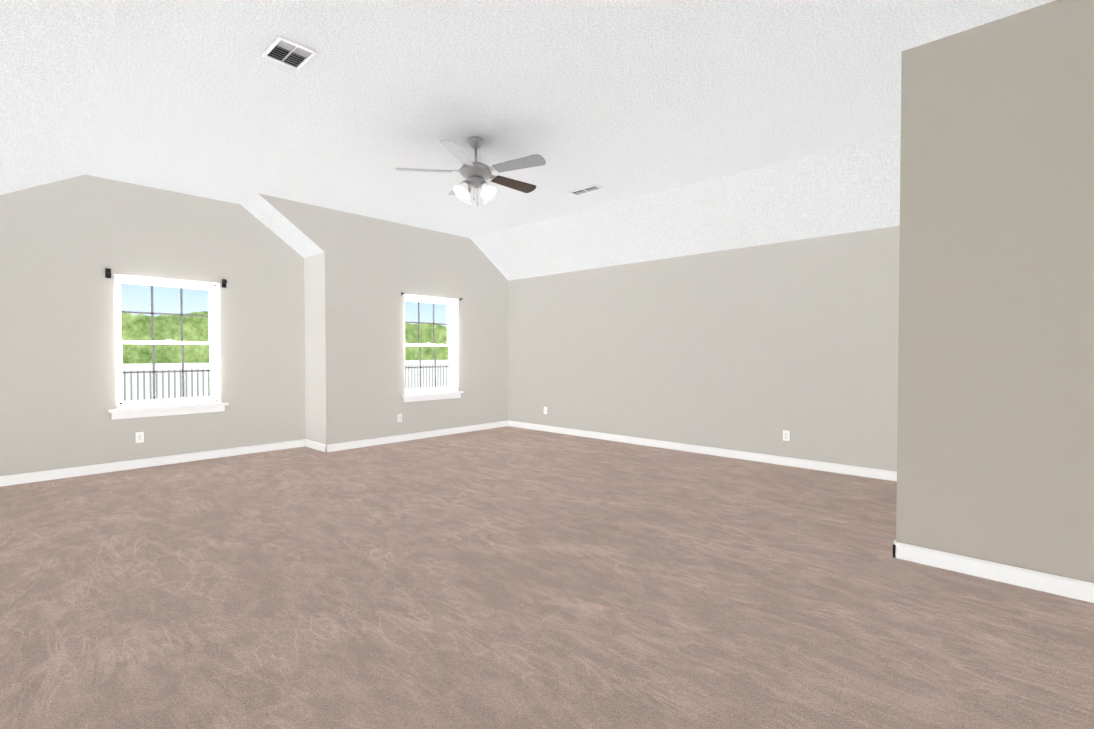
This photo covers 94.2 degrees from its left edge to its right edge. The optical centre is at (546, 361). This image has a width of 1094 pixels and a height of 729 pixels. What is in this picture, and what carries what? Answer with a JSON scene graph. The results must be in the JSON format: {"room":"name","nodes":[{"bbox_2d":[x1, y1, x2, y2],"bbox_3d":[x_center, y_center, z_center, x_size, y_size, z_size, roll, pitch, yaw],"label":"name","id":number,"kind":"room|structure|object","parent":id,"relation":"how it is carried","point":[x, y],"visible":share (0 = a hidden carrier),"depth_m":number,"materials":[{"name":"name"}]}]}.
{"room":"empty bonus room","nodes":[
{"label":"empty bonus room","id":0,"kind":"room"},
{"bbox_2d":[0,175,305,475],"bbox_3d":[-4.212,-0.372,5.643,0.001,3.040,2.960,1,1,43],"label":"wall","id":1,"kind":"structure","parent":0,"point":[64,243],"depth_m":5.30,"materials":[{"name":"paint"}]},
{"bbox_2d":[135,432,143,442],"bbox_3d":[-4.384,0.821,5.468,0.010,0.116,0.072,1,1,43],"label":"outlet","id":2,"kind":"object","parent":1,"relation":"attached to","point":[139,436],"visible":1,"depth_m":5.46,"materials":[{"name":"white plastic"}]},
{"bbox_2d":[0,439,303,486],"bbox_3d":[-4.198,1.100,5.671,0.014,0.095,2.937,1,1,43],"label":"baseboard","id":3,"kind":"structure","parent":1,"relation":"attached to","point":[6,480],"depth_m":5.46,"materials":[{"name":"white wood"}]},
{"bbox_2d":[105,268,228,419],"bbox_3d":[-4.241,-0.183,5.707,0.255,1.570,1.095,1,1,43],"label":"window","id":4,"kind":"structure","parent":1,"relation":"in","point":[153,407],"depth_m":5.72,"materials":[{"name":"white"}]},
{"bbox_2d":[304,252,325,443],"bbox_3d":[-2.982,-0.112,6.527,0.620,2.490,0.001,1,1,43],"label":"wall","id":5,"kind":"structure","parent":0,"point":[315,352],"depth_m":6.52,"materials":[{"name":"paint"}]},
{"bbox_2d":[304,439,323,451],"bbox_3d":[-2.990,1.086,6.545,0.570,0.095,0.014,1,1,43],"label":"baseboard","id":6,"kind":"structure","parent":5,"relation":"attached to","point":[308,443],"depth_m":6.54,"materials":[{"name":"white wood"}]},
{"bbox_2d":[259,194,507,444],"bbox_3d":[-1.959,-0.398,7.178,0.001,3.040,3.850,1,1,43],"label":"wall","id":7,"kind":"structure","parent":0,"point":[375,268],"depth_m":6.98,"materials":[{"name":"paint"}]},
{"bbox_2d":[397,414,401,421],"bbox_3d":[-2.053,0.794,7.088,0.010,0.116,0.072,1,1,43],"label":"outlet","id":8,"kind":"object","parent":7,"relation":"attached to","point":[399,417],"visible":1,"depth_m":7.08,"materials":[{"name":"white plastic"}]},
{"bbox_2d":[324,420,507,451],"bbox_3d":[-1.717,1.070,7.455,0.014,0.095,3.077,1,1,43],"label":"baseboard","id":9,"kind":"structure","parent":7,"relation":"attached to","point":[427,434],"depth_m":7.18,"materials":[{"name":"white wood"}]},
{"bbox_2d":[401,292,463,401],"bbox_3d":[-1.731,-0.200,7.522,0.255,1.542,1.060,1,1,43],"label":"window","id":10,"kind":"structure","parent":7,"relation":"in","point":[451,391],"depth_m":7.69,"materials":[{"name":"white"}]},
{"bbox_2d":[0,0,1055,280],"bbox_3d":[0.248,-1.563,3.279,9.740,0.580,6.577,1,1,43],"label":"ceiling","id":11,"kind":"structure","parent":0,"point":[674,128],"depth_m":3.74,"materials":[{"name":"white paint"}]},
{"bbox_2d":[262,36,315,69],"bbox_3d":[-1.548,-1.843,3.048,0.270,0.013,0.210,1,1,43],"label":"ceiling vent","id":12,"kind":"object","parent":11,"relation":"in","point":[287,52],"visible":1,"depth_m":3.04,"materials":[{"name":"white metal"}]},
{"bbox_2d":[395,137,545,205],"bbox_3d":[-0.567,-1.597,4.326,1.265,0.547,1.233,1,1,43],"label":"ceiling fan","id":13,"kind":"object","parent":11,"relation":"hanging from","point":[475,174],"visible":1,"depth_m":4.22,"materials":[{"name":"silver metal"}]},
{"bbox_2d":[568,185,602,195],"bbox_3d":[0.424,-1.885,5.608,0.380,0.013,0.150,1,1,43],"label":"ceiling vent","id":14,"kind":"object","parent":11,"relation":"in","point":[585,190],"visible":1,"depth_m":5.59,"materials":[{"name":"white metal"}]},
{"bbox_2d":[0,426,1093,728],"bbox_3d":[0.211,1.186,3.358,9.840,0.001,6.977,1,1,43],"label":"floor","id":15,"kind":"structure","parent":0,"point":[508,578],"depth_m":2.52,"materials":[{"name":"carpet"}]},
{"bbox_2d":[508,226,899,470],"bbox_3d":[1.476,-0.099,6.641,5.790,2.460,0.001,1,1,43],"label":"wall","id":16,"kind":"structure","parent":0,"point":[757,349],"depth_m":6.01,"materials":[{"name":"paint"}]},
{"bbox_2d":[508,420,896,480],"bbox_3d":[1.471,1.084,6.655,5.790,0.095,0.014,1,1,43],"label":"baseboard","id":17,"kind":"structure","parent":16,"relation":"attached to","point":[773,459],"depth_m":6.02,"materials":[{"name":"white wood"}]},
{"bbox_2d":[783,430,789,440],"bbox_3d":[2.632,0.819,5.587,0.072,0.116,0.010,1,1,43],"label":"outlet","id":18,"kind":"object","parent":16,"relation":"attached to","point":[786,435],"visible":1,"depth_m":5.58,"materials":[{"name":"white plastic"}]},
{"bbox_2d":[896,0,1093,582],"bbox_3d":[3.344,-0.311,1.932,3.330,3.040,0.002,1,1,43],"label":"wall","id":19,"kind":"structure","parent":0,"point":[995,441],"depth_m":2.73,"materials":[{"name":"paint"}]},
{"bbox_2d":[893,540,1093,602],"bbox_3d":[3.334,1.162,1.955,3.344,0.095,0.014,1,1,43],"label":"baseboard","id":20,"kind":"structure","parent":19,"relation":"attached to","point":[1052,584],"depth_m":2.76,"materials":[{"name":"white wood"}]},
{"label":"outside","id":21,"kind":"structure","parent":0,"visible":0},
{"bbox_2d":[121,283,448,400],"bbox_3d":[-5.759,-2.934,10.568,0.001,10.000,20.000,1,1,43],"label":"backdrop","id":22,"kind":"structure","parent":21,"point":[138,321],"depth_m":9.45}
]}

